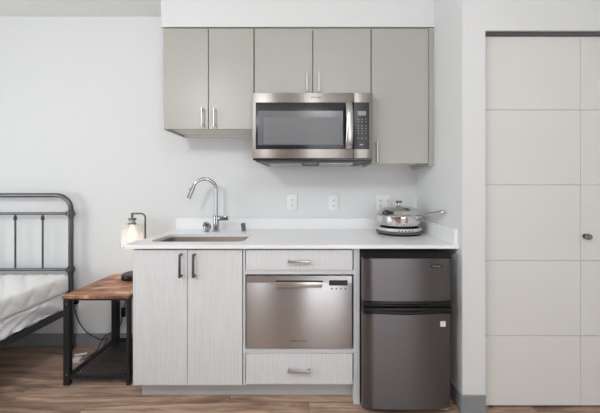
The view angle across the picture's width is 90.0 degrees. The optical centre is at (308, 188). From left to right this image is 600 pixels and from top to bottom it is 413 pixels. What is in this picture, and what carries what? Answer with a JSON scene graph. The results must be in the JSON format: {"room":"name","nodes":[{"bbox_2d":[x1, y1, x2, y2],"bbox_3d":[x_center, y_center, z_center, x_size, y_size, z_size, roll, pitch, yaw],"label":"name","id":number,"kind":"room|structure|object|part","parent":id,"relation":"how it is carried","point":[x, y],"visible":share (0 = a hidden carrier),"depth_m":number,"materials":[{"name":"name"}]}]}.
{"room":"studio apartment","nodes":[
{"label":"studio apartment","id":0,"kind":"room"},
{"bbox_2d":[0,0,160,16],"bbox_3d":[-0.700,-1.350,-0.010,6.600,0.080,4.820,0,0,0],"label":"ceiling","id":1,"kind":"structure","parent":0,"point":[8,8],"depth_m":2.18,"materials":[{"name":"paint"}]},
{"bbox_2d":[0,17,415,332],"bbox_3d":[-0.700,-0.060,2.340,6.600,2.500,0.120,0,0,0],"label":"wall","id":2,"kind":"structure","parent":0,"point":[81,98],"depth_m":2.28,"materials":[{"name":"paint"}]},
{"bbox_2d":[1,333,132,345],"bbox_3d":[-2.487,1.143,2.274,3.025,0.095,0.012,0,0,0],"label":"baseboard","id":3,"kind":"structure","parent":2,"relation":"attached to","point":[33,339],"depth_m":2.27,"materials":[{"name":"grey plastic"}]},
{"bbox_2d":[75,300,82,308],"bbox_3d":[-1.754,0.863,2.275,0.072,0.099,0.008,0,0,0],"label":"wall outlet","id":4,"kind":"object","parent":2,"relation":"attached to","point":[80,305],"visible":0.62,"depth_m":2.27,"materials":[{"name":"white plastic"}]},
{"bbox_2d":[163,28,254,137],"bbox_3d":[-0.654,-0.722,2.097,0.590,0.668,0.363,0,0,0],"label":"upper cabinet","id":5,"kind":"object","parent":2,"relation":"attached to","point":[209,73],"visible":0.94,"depth_m":1.95,"materials":[{"name":"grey wood"}]},
{"bbox_3d":[-0.802,-0.717,1.960,0.290,0.653,0.019,0,0,0],"label":"door","id":6,"kind":"part","parent":5,"relation":"part of","materials":[{"name":"beige laminate"}]},
{"bbox_3d":[-0.687,-0.464,1.933,0.012,0.122,0.034,0,0,0],"label":"handle","id":7,"kind":"part","parent":5,"relation":"part of","materials":[{"name":"silver metal"}]},
{"bbox_3d":[-0.654,-0.402,2.124,0.558,0.028,0.309,0,0,0],"label":"panel","id":8,"kind":"part","parent":5,"relation":"part of","materials":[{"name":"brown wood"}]},
{"bbox_3d":[-0.611,-0.464,1.933,0.012,0.122,0.034,0,0,0],"label":"handle","id":9,"kind":"part","parent":5,"relation":"part of","materials":[{"name":"silver metal"}]},
{"bbox_3d":[-0.506,-0.717,1.960,0.290,0.653,0.019,0,0,0],"label":"door","id":10,"kind":"part","parent":5,"relation":"part of","materials":[{"name":"beige laminate"}]},
{"bbox_2d":[176,218,378,228],"bbox_3d":[-0.105,0.264,2.269,1.802,0.083,0.019,0,0,0],"label":"backsplash","id":11,"kind":"structure","parent":2,"relation":"attached to","point":[181,223],"depth_m":2.26,"materials":[{"name":"white stone"}]},
{"bbox_2d":[287,195,296,209],"bbox_3d":[-0.128,0.103,2.275,0.078,0.120,0.008,0,0,0],"label":"wall outlet","id":12,"kind":"object","parent":2,"relation":"attached to","point":[291,199],"visible":1,"depth_m":2.27,"materials":[{"name":"white plastic"}]},
{"bbox_2d":[161,0,433,28],"bbox_3d":[-0.074,-1.183,2.118,1.781,0.253,0.325,0,0,0],"label":"soffit","id":13,"kind":"structure","parent":2,"relation":"attached to","point":[174,13],"depth_m":1.96,"materials":[{"name":"paint"}]},
{"bbox_2d":[255,28,370,92],"bbox_3d":[0.023,-0.832,2.097,0.756,0.450,0.363,0,0,0],"label":"upper cabinet","id":14,"kind":"object","parent":2,"relation":"attached to","point":[287,60],"visible":0.87,"depth_m":1.95,"materials":[{"name":"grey wood"}]},
{"bbox_3d":[-0.165,-0.826,1.960,0.376,0.434,0.019,0,0,0],"label":"door","id":15,"kind":"part","parent":14,"relation":"part of","materials":[{"name":"beige laminate"}]},
{"bbox_3d":[-0.013,-0.691,1.933,0.012,0.128,0.034,0,0,0],"label":"handle","id":16,"kind":"part","parent":14,"relation":"part of","materials":[{"name":"silver metal"}]},
{"bbox_2d":[252,93,372,166],"bbox_3d":[0.022,-0.383,2.054,0.758,0.441,0.449,0,0,0],"label":"microwave","id":17,"kind":"object","parent":14,"relation":"attached to","point":[289,129],"visible":1,"depth_m":1.88,"materials":[{"name":"silver metal"}]},
{"bbox_3d":[0.249,-0.395,1.855,0.044,0.298,0.053,0,0,0],"label":"handle","id":18,"kind":"part","parent":17,"relation":"part of","materials":[{"name":"silver metal"}]},
{"bbox_3d":[0.329,-0.396,1.879,0.098,0.293,0.005,0,0,0],"label":"control panel","id":19,"kind":"part","parent":17,"relation":"part of","materials":[{"name":"black plastic"}]},
{"bbox_3d":[0.064,-0.691,1.933,0.012,0.128,0.034,0,0,0],"label":"handle","id":20,"kind":"part","parent":14,"relation":"part of","materials":[{"name":"silver metal"}]},
{"bbox_3d":[0.214,-0.826,1.960,0.372,0.434,0.019,0,0,0],"label":"door","id":21,"kind":"part","parent":14,"relation":"part of","materials":[{"name":"beige laminate"}]},
{"bbox_2d":[329,195,338,210],"bbox_3d":[0.187,0.106,2.275,0.077,0.120,0.008,0,0,0],"label":"wall outlet","id":22,"kind":"object","parent":2,"relation":"attached to","point":[333,199],"visible":1,"depth_m":2.27,"materials":[{"name":"white plastic"}]},
{"bbox_2d":[377,195,390,210],"bbox_3d":[0.569,0.107,2.275,0.112,0.119,0.008,0,0,0],"label":"wall outlet","id":23,"kind":"object","parent":2,"relation":"attached to","point":[382,200],"visible":0.83,"depth_m":2.27,"materials":[{"name":"white plastic"}]},
{"bbox_2d":[362,28,433,168],"bbox_3d":[0.610,-0.604,2.097,0.411,0.905,0.363,0,0,0],"label":"upper cabinet","id":24,"kind":"object","parent":2,"relation":"attached to","point":[402,59],"visible":0.95,"depth_m":1.95,"materials":[{"name":"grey wood"}]},
{"bbox_3d":[0.438,-0.240,1.933,0.012,0.128,0.034,0,0,0],"label":"handle","id":25,"kind":"part","parent":24,"relation":"part of","materials":[{"name":"silver metal"}]},
{"bbox_3d":[0.591,-0.178,2.124,0.342,0.028,0.309,0,0,0],"label":"panel","id":26,"kind":"part","parent":24,"relation":"part of","materials":[{"name":"grey wood"}]},
{"bbox_3d":[0.798,-0.601,2.116,0.036,0.899,0.325,0,0,0],"label":"filler panel","id":27,"kind":"part","parent":24,"relation":"part of","materials":[{"name":"grey wood"}]},
{"bbox_2d":[0,346,599,412],"bbox_3d":[-0.700,1.220,-0.010,6.600,0.060,4.820,0,0,0],"label":"floor","id":28,"kind":"structure","parent":0,"point":[31,377],"depth_m":1.69,"materials":[{"name":"wood"}]},
{"bbox_2d":[0,193,75,349],"bbox_3d":[-2.540,0.610,1.229,1.613,1.160,2.030,0,0,0],"label":"frame","id":29,"kind":"object","parent":28,"relation":"on","point":[70,213],"visible":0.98,"depth_m":2.21,"materials":[{"name":"grey metal"}]},
{"bbox_3d":[-1.781,0.891,1.210,0.050,0.046,1.979,0,0,0],"label":"rail","id":30,"kind":"part","parent":29,"relation":"part of","materials":[{"name":"grey metal"}]},
{"bbox_2d":[0,293,65,340],"bbox_3d":[-2.543,0.811,1.220,1.617,0.114,1.940,0,0,0],"label":"mattress","id":31,"kind":"object","parent":29,"relation":"on","point":[10,325],"visible":0.56,"depth_m":1.89,"materials":[{"name":"white fabric"}]},
{"bbox_2d":[0,274,67,319],"bbox_3d":[-2.541,0.682,1.220,1.610,0.144,1.949,0,0,0],"label":"pad","id":32,"kind":"object","parent":31,"relation":"on","point":[18,293],"visible":1,"depth_m":1.94,"materials":[{"name":"white fabric"}]},
{"bbox_2d":[72,300,107,362],"bbox_3d":[-1.639,1.011,2.157,0.271,0.358,0.228,0,0,0],"label":"lead","id":33,"kind":"object","parent":28,"relation":"on","point":[78,358],"visible":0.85,"depth_m":2.22,"materials":[{"name":"black plastic"}]},
{"bbox_2d":[62,274,132,386],"bbox_3d":[-1.281,0.915,2.033,0.403,0.549,0.474,0,0,0],"label":"nightstand","id":34,"kind":"object","parent":28,"relation":"on","point":[111,287],"visible":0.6,"depth_m":1.85,"materials":[{"name":"brown wood"}]},
{"bbox_3d":[-1.460,0.919,1.817,0.035,0.525,0.030,0,0,0],"label":"leg","id":35,"kind":"part","parent":34,"relation":"part of","materials":[{"name":"black metal"}]},
{"bbox_3d":[-1.275,1.133,2.032,0.382,0.023,0.452,0,0,0],"label":"shelf rail","id":36,"kind":"part","parent":34,"relation":"part of","materials":[{"name":"black metal"}]},
{"bbox_2d":[72,340,132,373],"bbox_3d":[-1.274,1.129,2.032,0.353,0.004,0.421,0,0,0],"label":"shelf","id":37,"kind":"object","parent":34,"relation":"attached to","point":[113,342],"depth_m":1.97,"materials":[{"name":"black metal"}]},
{"bbox_2d":[83,213,145,359],"bbox_3d":[-1.370,0.681,2.172,0.376,1.019,0.204,0,0,0],"label":"table lamp","id":38,"kind":"object","parent":34,"relation":"on","point":[132,233],"visible":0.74,"depth_m":2.15,"materials":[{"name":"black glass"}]},
{"bbox_3d":[-1.449,0.922,2.229,0.358,0.538,0.149,0,0,-34],"label":"cord","id":39,"kind":"part","parent":38,"relation":"part of","materials":[{"name":"black plastic"}]},
{"bbox_2d":[121,307,125,316],"bbox_3d":[-1.402,0.930,2.266,0.027,0.068,0.016,0,0,0],"label":"switch","id":40,"kind":"object","parent":38,"relation":"attached to","point":[123,310],"depth_m":2.26,"materials":[{"name":"black plastic"}]},
{"bbox_2d":[128,213,135,224],"bbox_3d":[-1.276,0.213,2.165,0.052,0.083,0.052,0,0,0],"label":"socket","id":41,"kind":"object","parent":38,"relation":"attached to","point":[131,220],"depth_m":2.15,"materials":[{"name":"silver metal"}]},
{"bbox_3d":[-1.276,0.312,2.165,0.066,0.112,0.066,0,0,0],"label":"bulb","id":42,"kind":"part","parent":38,"relation":"part of","materials":[{"name":"beige glass"}]},
{"bbox_3d":[-1.226,0.396,2.176,0.085,0.449,0.018,0,0,-11],"label":"arm","id":43,"kind":"part","parent":38,"relation":"part of"},
{"bbox_3d":[-1.446,0.919,2.245,0.035,0.525,0.050,0,0,0],"label":"leg","id":44,"kind":"part","parent":34,"relation":"part of","materials":[{"name":"black metal"}]},
{"bbox_3d":[-1.090,0.919,1.817,0.016,0.525,0.030,0,0,0],"label":"leg","id":45,"kind":"part","parent":34,"relation":"part of","materials":[{"name":"black metal"}]},
{"bbox_2d":[133,249,245,394],"bbox_3d":[-0.669,0.758,1.949,0.606,0.864,0.652,0,0,0],"label":"base cabinet","id":46,"kind":"object","parent":28,"relation":"on","point":[188,303],"visible":0.96,"depth_m":1.66,"materials":[{"name":"white laminate"}]},
{"bbox_3d":[-0.822,0.709,1.665,0.300,0.747,0.019,0,0,0],"label":"door","id":47,"kind":"part","parent":46,"relation":"part of","materials":[{"name":"white laminate"}]},
{"bbox_3d":[-0.702,0.418,1.639,0.012,0.128,0.032,0,0,0],"label":"handle","id":48,"kind":"part","parent":46,"relation":"part of","materials":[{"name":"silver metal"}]},
{"bbox_3d":[-0.628,0.418,1.639,0.012,0.128,0.032,0,0,0],"label":"handle","id":49,"kind":"part","parent":46,"relation":"part of","materials":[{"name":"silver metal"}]},
{"bbox_3d":[-0.519,0.709,1.665,0.300,0.747,0.019,0,0,0],"label":"door","id":50,"kind":"part","parent":46,"relation":"part of","materials":[{"name":"white laminate"}]},
{"bbox_2d":[243,249,359,403],"bbox_3d":[-0.043,0.758,1.949,0.646,0.864,0.652,0,0,0],"label":"base cabinet","id":51,"kind":"object","parent":28,"relation":"on","point":[265,371],"visible":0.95,"depth_m":1.66,"materials":[{"name":"white laminate"}]},
{"bbox_2d":[124,218,458,248],"bbox_3d":[-0.095,0.274,1.957,1.822,0.104,0.644,0,0,0],"label":"countertop","id":52,"kind":"structure","parent":51,"relation":"on","point":[262,233],"depth_m":1.93,"materials":[{"name":"white stone"}]},
{"bbox_2d":[159,237,247,241],"bbox_3d":[-0.656,0.419,1.891,0.572,0.185,0.332,0,0,0],"label":"sink","id":53,"kind":"object","parent":52,"relation":"in","point":[172,239],"visible":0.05,"depth_m":2.04,"materials":[{"name":"silver metal"}]},
{"bbox_2d":[203,222,210,231],"bbox_3d":[-0.727,0.270,2.137,0.056,0.070,0.061,0,0,0],"label":"soap dispenser","id":54,"kind":"object","parent":52,"relation":"on","point":[206,225],"visible":0.99,"depth_m":2.12,"materials":[{"name":"silver metal"}]},
{"bbox_2d":[187,177,228,231],"bbox_3d":[-0.720,0.111,2.145,0.288,0.387,0.060,0,0,-13],"label":"faucet","id":55,"kind":"object","parent":52,"relation":"on","point":[216,218],"visible":1,"depth_m":2.14,"materials":[{"name":"silver metal"}]},
{"bbox_3d":[-0.614,0.211,2.160,0.076,0.038,0.038,0,0,0],"label":"lever","id":56,"kind":"part","parent":55,"relation":"part of","materials":[{"name":"silver metal"}]},
{"bbox_2d":[241,223,246,231],"bbox_3d":[-0.470,0.274,2.160,0.041,0.061,0.040,0,0,0],"label":"air gap","id":57,"kind":"object","parent":52,"relation":"on","point":[243,225],"visible":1,"depth_m":2.15,"materials":[{"name":"silver metal"}]},
{"bbox_2d":[376,225,422,236],"bbox_3d":[0.615,0.280,2.055,0.306,0.050,0.306,0,0,0],"label":"hot plate","id":58,"kind":"object","parent":52,"relation":"on","point":[401,232],"visible":0.82,"depth_m":1.93,"materials":[{"name":"silver metal"}]},
{"bbox_2d":[376,201,445,227],"bbox_3d":[0.634,0.167,1.985,0.346,0.177,0.447,0,0,0],"label":"saute pan","id":59,"kind":"object","parent":58,"relation":"on","point":[396,216],"visible":1,"depth_m":1.93,"materials":[{"name":"metal"}]},
{"bbox_3d":[0.615,0.142,2.055,0.307,0.059,0.307,0,0,0],"label":"lid","id":60,"kind":"part","parent":59,"relation":"part of","materials":[{"name":"metal"}]},
{"bbox_3d":[0.747,0.167,1.863,0.035,0.084,0.227,0,0,-31],"label":"handle","id":61,"kind":"part","parent":59,"relation":"part of","materials":[{"name":"metal"}]},
{"bbox_3d":[-0.055,0.993,1.639,0.123,0.012,0.032,0,0,0],"label":"handle","id":62,"kind":"part","parent":51,"relation":"part of","materials":[{"name":"silver metal"}]},
{"bbox_3d":[-0.055,0.395,1.639,0.123,0.012,0.032,0,0,0],"label":"handle","id":63,"kind":"part","parent":51,"relation":"part of","materials":[{"name":"silver metal"}]},
{"bbox_2d":[246,274,351,348],"bbox_3d":[-0.054,0.679,1.942,0.582,0.400,0.615,0,0,0],"label":"dishwasher","id":64,"kind":"object","parent":51,"relation":"in","point":[284,311],"visible":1,"depth_m":1.65,"materials":[{"name":"silver metal"}]},
{"bbox_3d":[-0.055,0.523,1.644,0.254,0.030,0.018,0,0,0],"label":"handle","id":65,"kind":"part","parent":64,"relation":"part of","materials":[{"name":"silver metal"}]},
{"bbox_3d":[-0.053,0.993,1.665,0.588,0.166,0.019,0,0,0],"label":"drawer","id":66,"kind":"part","parent":51,"relation":"part of","materials":[{"name":"white laminate"}]},
{"bbox_3d":[-0.053,0.391,1.665,0.588,0.111,0.019,0,0,0],"label":"drawer","id":67,"kind":"part","parent":51,"relation":"part of","materials":[{"name":"white laminate"}]},
{"bbox_2d":[360,249,451,409],"bbox_3d":[0.515,0.762,1.887,0.465,0.856,0.666,0,0,0],"label":"refrigerator","id":68,"kind":"object","parent":28,"relation":"on","point":[405,305],"visible":0.99,"depth_m":1.57,"materials":[{"name":"grey metal"}]},
{"bbox_3d":[0.515,0.905,1.595,0.465,0.501,0.048,0,0,0],"label":"door","id":69,"kind":"part","parent":68,"relation":"part of","materials":[{"name":"grey metal"}]},
{"bbox_3d":[0.515,0.478,1.597,0.465,0.224,0.045,0,0,0],"label":"freezer door","id":70,"kind":"part","parent":68,"relation":"part of","materials":[{"name":"grey metal"}]},
{"bbox_2d":[416,0,484,394],"bbox_3d":[0.877,-0.060,1.938,0.122,2.500,0.684,0,0,0],"label":"wall pillar","id":71,"kind":"structure","parent":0,"point":[455,184],"depth_m":1.60,"materials":[{"name":"paint"}]},
{"bbox_2d":[450,379,485,412],"bbox_3d":[0.872,1.142,1.923,0.132,0.096,0.674,0,0,0],"label":"baseboard","id":72,"kind":"structure","parent":71,"relation":"attached to","point":[464,403],"depth_m":1.59,"materials":[{"name":"grey paint"}]},
{"bbox_2d":[485,0,599,31],"bbox_3d":[1.466,-1.077,1.656,1.057,0.467,0.120,0,0,0],"label":"wall header","id":73,"kind":"structure","parent":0,"point":[500,15],"depth_m":1.60,"materials":[{"name":"paint"}]},
{"bbox_2d":[485,32,599,36],"bbox_3d":[1.466,-0.836,1.623,1.049,0.012,0.030,0,0,0],"label":"closet track","id":74,"kind":"object","parent":73,"relation":"attached to","point":[487,34],"visible":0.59,"depth_m":1.61,"materials":[{"name":"silver metal"}]},
{"bbox_2d":[485,37,579,407],"bbox_3d":[1.208,0.181,1.643,0.528,2.018,0.030,0,0,0],"label":"door","id":75,"kind":"structure","parent":74,"relation":"attached to","point":[532,84],"depth_m":1.63,"materials":[{"name":"paint"}]},
{"bbox_2d":[579,37,599,404],"bbox_3d":[1.730,0.174,1.626,0.511,2.005,0.064,0,0,0],"label":"door","id":76,"kind":"structure","parent":74,"relation":"attached to","point":[589,260],"depth_m":1.63,"materials":[{"name":"paint"}]},
{"bbox_3d":[1.496,0.256,1.611,0.034,0.034,0.034,0,0,0],"label":"knob","id":77,"kind":"part","parent":76,"relation":"part of","materials":[{"name":"silver metal"}]}
]}

